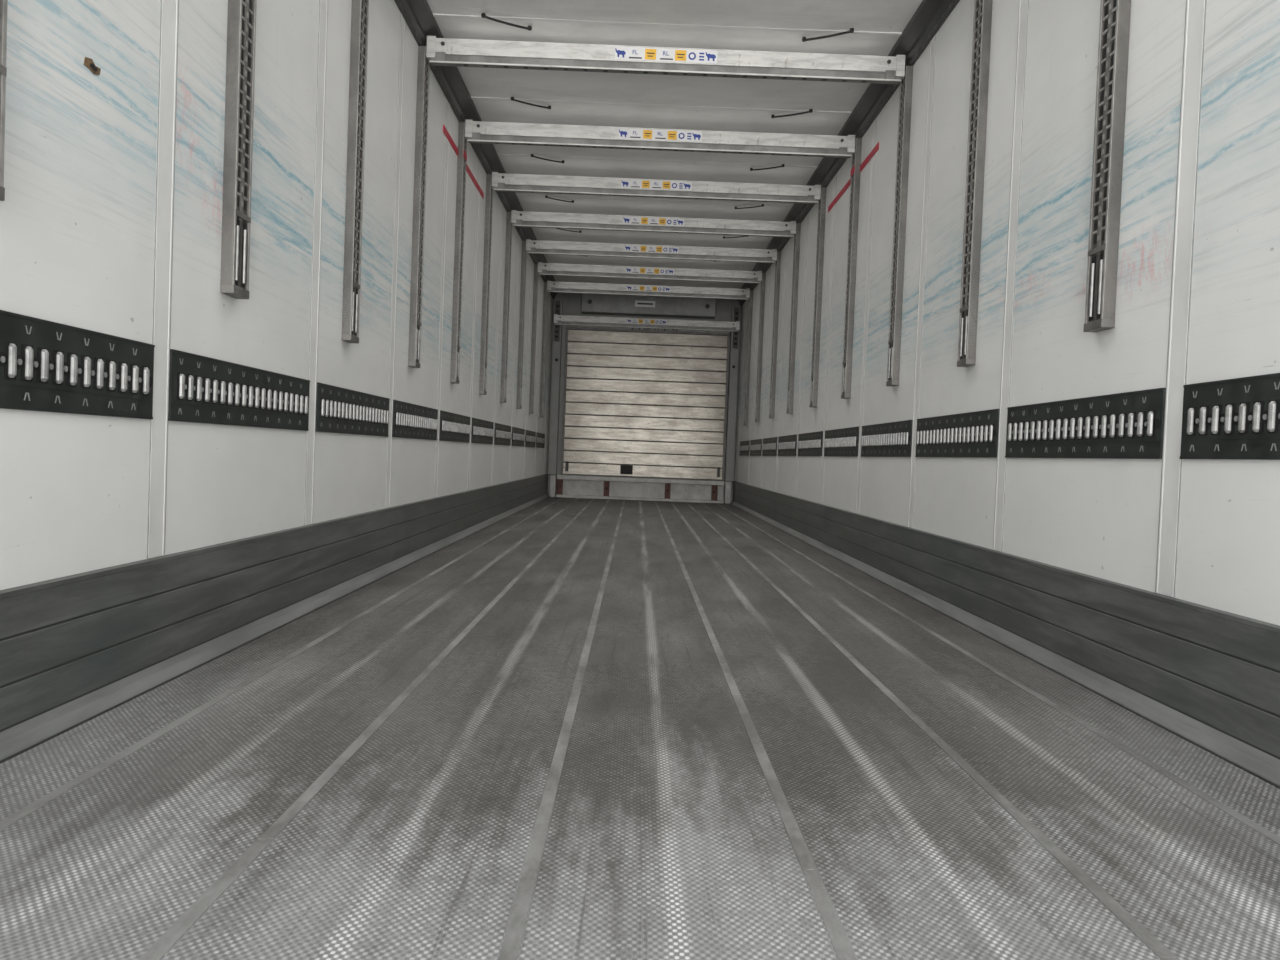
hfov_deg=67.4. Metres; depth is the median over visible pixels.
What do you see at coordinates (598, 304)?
housing
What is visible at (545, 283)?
rail
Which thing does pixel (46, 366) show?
track
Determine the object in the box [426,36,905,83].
cross beam
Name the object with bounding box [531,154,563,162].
strap
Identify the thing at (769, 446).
track
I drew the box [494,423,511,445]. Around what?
track
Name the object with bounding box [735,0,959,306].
trim
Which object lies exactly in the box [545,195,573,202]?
strap
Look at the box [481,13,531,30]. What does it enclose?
strap
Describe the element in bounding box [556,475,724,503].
beam
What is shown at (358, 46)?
rail
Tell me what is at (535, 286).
rail
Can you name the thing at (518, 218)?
cross beam
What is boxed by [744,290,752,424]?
rail
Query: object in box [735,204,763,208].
strap
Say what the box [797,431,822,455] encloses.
track
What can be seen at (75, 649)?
baseboard
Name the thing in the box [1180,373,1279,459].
track
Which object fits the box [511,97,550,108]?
strap
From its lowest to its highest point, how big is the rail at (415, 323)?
1.584 m
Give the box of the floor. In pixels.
[0,497,1279,959]
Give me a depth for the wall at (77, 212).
2.63 m
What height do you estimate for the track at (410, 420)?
0.176 m
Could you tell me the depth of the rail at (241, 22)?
2.63 m
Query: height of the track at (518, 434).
0.176 m
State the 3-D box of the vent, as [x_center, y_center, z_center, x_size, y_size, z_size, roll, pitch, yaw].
[-0.176,-0.134,12.547,0.160,0.120,0.017,2,1,0]
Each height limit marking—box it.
[443,125,483,198]
[828,142,878,211]
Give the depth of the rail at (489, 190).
6.96 m
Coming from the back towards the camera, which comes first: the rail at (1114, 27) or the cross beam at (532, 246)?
the cross beam at (532, 246)
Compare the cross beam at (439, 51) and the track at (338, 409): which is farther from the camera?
the cross beam at (439, 51)
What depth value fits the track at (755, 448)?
10.39 m
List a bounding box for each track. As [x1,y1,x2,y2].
[0,310,154,418]
[168,349,309,430]
[315,382,389,436]
[392,400,437,439]
[439,410,470,442]
[471,418,493,443]
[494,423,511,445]
[511,427,524,446]
[525,430,535,446]
[536,432,544,447]
[739,440,749,455]
[749,439,761,455]
[762,437,777,455]
[777,434,796,455]
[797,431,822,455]
[824,426,858,456]
[861,420,912,456]
[915,409,999,457]
[1005,388,1165,458]
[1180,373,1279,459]
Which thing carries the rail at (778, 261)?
attached to the wall at (1096, 517)
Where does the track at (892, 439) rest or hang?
attached to the wall at (1096, 517)
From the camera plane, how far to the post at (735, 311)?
12.48 m
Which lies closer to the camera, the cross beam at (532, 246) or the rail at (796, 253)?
the rail at (796, 253)
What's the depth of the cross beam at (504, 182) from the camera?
6.96 m
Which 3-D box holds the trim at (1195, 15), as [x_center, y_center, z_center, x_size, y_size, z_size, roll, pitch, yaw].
[1.309,-0.957,6.110,0.002,2.276,12.021,2,1,0]
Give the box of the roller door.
[560,325,729,480]
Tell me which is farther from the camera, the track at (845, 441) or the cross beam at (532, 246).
the cross beam at (532, 246)
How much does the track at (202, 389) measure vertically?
0.176 m
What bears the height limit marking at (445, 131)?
attached to the wall at (77, 212)
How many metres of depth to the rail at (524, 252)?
9.12 m
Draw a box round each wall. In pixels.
[0,0,552,589]
[734,0,1279,625]
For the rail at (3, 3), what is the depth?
1.66 m
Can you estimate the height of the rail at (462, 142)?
1.584 m
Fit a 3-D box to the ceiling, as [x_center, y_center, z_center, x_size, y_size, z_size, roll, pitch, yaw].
[0.130,-2.282,6.118,2.460,0.090,12.850,2,1,0]
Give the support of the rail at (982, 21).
attached to the wall at (1096, 517)
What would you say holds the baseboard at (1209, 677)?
attached to the wall at (1096, 517)
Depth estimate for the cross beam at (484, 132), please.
5.88 m
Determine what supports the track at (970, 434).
attached to the wall at (1096, 517)
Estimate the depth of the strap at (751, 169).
6.86 m
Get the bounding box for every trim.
[147,0,549,557]
[394,0,559,298]
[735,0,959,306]
[738,0,1206,596]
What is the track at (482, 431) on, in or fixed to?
attached to the wall at (77, 212)
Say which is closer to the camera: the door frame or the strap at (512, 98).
the strap at (512, 98)
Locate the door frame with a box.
[547,292,740,502]
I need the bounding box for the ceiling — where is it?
[427,0,922,288]
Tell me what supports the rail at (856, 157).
attached to the wall at (1096, 517)
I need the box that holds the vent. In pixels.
[620,465,632,474]
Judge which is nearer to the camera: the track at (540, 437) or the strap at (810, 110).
the strap at (810, 110)
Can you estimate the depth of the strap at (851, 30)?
4.69 m
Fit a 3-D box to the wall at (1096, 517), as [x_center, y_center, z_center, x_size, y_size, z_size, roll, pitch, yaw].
[1.336,-0.871,6.190,0.060,2.820,12.910,2,1,0]
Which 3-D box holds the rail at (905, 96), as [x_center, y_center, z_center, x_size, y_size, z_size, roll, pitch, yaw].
[1.309,-1.269,4.844,0.038,1.584,0.108,2,1,0]
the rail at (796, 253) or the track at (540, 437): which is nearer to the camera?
the rail at (796, 253)
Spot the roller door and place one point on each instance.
(638, 402)
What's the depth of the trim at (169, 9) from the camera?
3.34 m
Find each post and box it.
[548,300,562,496]
[724,307,740,503]
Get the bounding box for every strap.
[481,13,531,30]
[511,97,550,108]
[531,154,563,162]
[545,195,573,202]
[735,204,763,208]
[750,164,784,170]
[771,109,812,117]
[802,28,853,41]
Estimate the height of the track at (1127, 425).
0.176 m
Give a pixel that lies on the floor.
(565, 728)
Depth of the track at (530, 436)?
10.34 m
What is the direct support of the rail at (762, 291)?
attached to the wall at (1096, 517)
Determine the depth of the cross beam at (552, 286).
11.30 m
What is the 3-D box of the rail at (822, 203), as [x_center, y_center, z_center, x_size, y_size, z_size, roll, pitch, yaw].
[1.300,-1.326,7.013,0.038,1.584,0.108,2,1,0]
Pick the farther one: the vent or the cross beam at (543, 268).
the vent
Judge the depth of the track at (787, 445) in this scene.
8.22 m
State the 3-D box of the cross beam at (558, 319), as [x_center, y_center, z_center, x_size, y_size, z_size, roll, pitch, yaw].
[0.087,-2.018,12.357,2.386,0.128,0.076,2,1,0]
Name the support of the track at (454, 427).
attached to the wall at (77, 212)
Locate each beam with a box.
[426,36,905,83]
[465,119,854,157]
[492,172,820,203]
[511,210,795,237]
[526,239,776,262]
[538,262,761,282]
[547,281,749,299]
[554,314,739,331]
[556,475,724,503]
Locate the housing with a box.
[581,293,715,318]
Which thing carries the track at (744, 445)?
attached to the wall at (1096, 517)
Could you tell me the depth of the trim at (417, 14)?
5.56 m
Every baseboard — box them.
[0,474,549,763]
[730,481,1279,788]
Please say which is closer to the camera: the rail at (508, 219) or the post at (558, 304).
the rail at (508, 219)
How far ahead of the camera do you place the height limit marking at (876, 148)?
5.91 m
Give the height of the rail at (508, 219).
1.584 m
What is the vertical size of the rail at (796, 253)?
1.584 m
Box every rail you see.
[0,0,7,200]
[220,0,256,298]
[342,0,368,343]
[408,46,429,367]
[450,122,466,383]
[479,174,492,394]
[500,212,511,402]
[516,241,526,408]
[529,264,537,413]
[539,282,547,417]
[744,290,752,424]
[755,273,765,421]
[769,251,780,418]
[786,223,800,413]
[809,187,826,406]
[841,138,861,398]
[886,66,912,385]
[957,0,992,366]
[1083,0,1130,332]

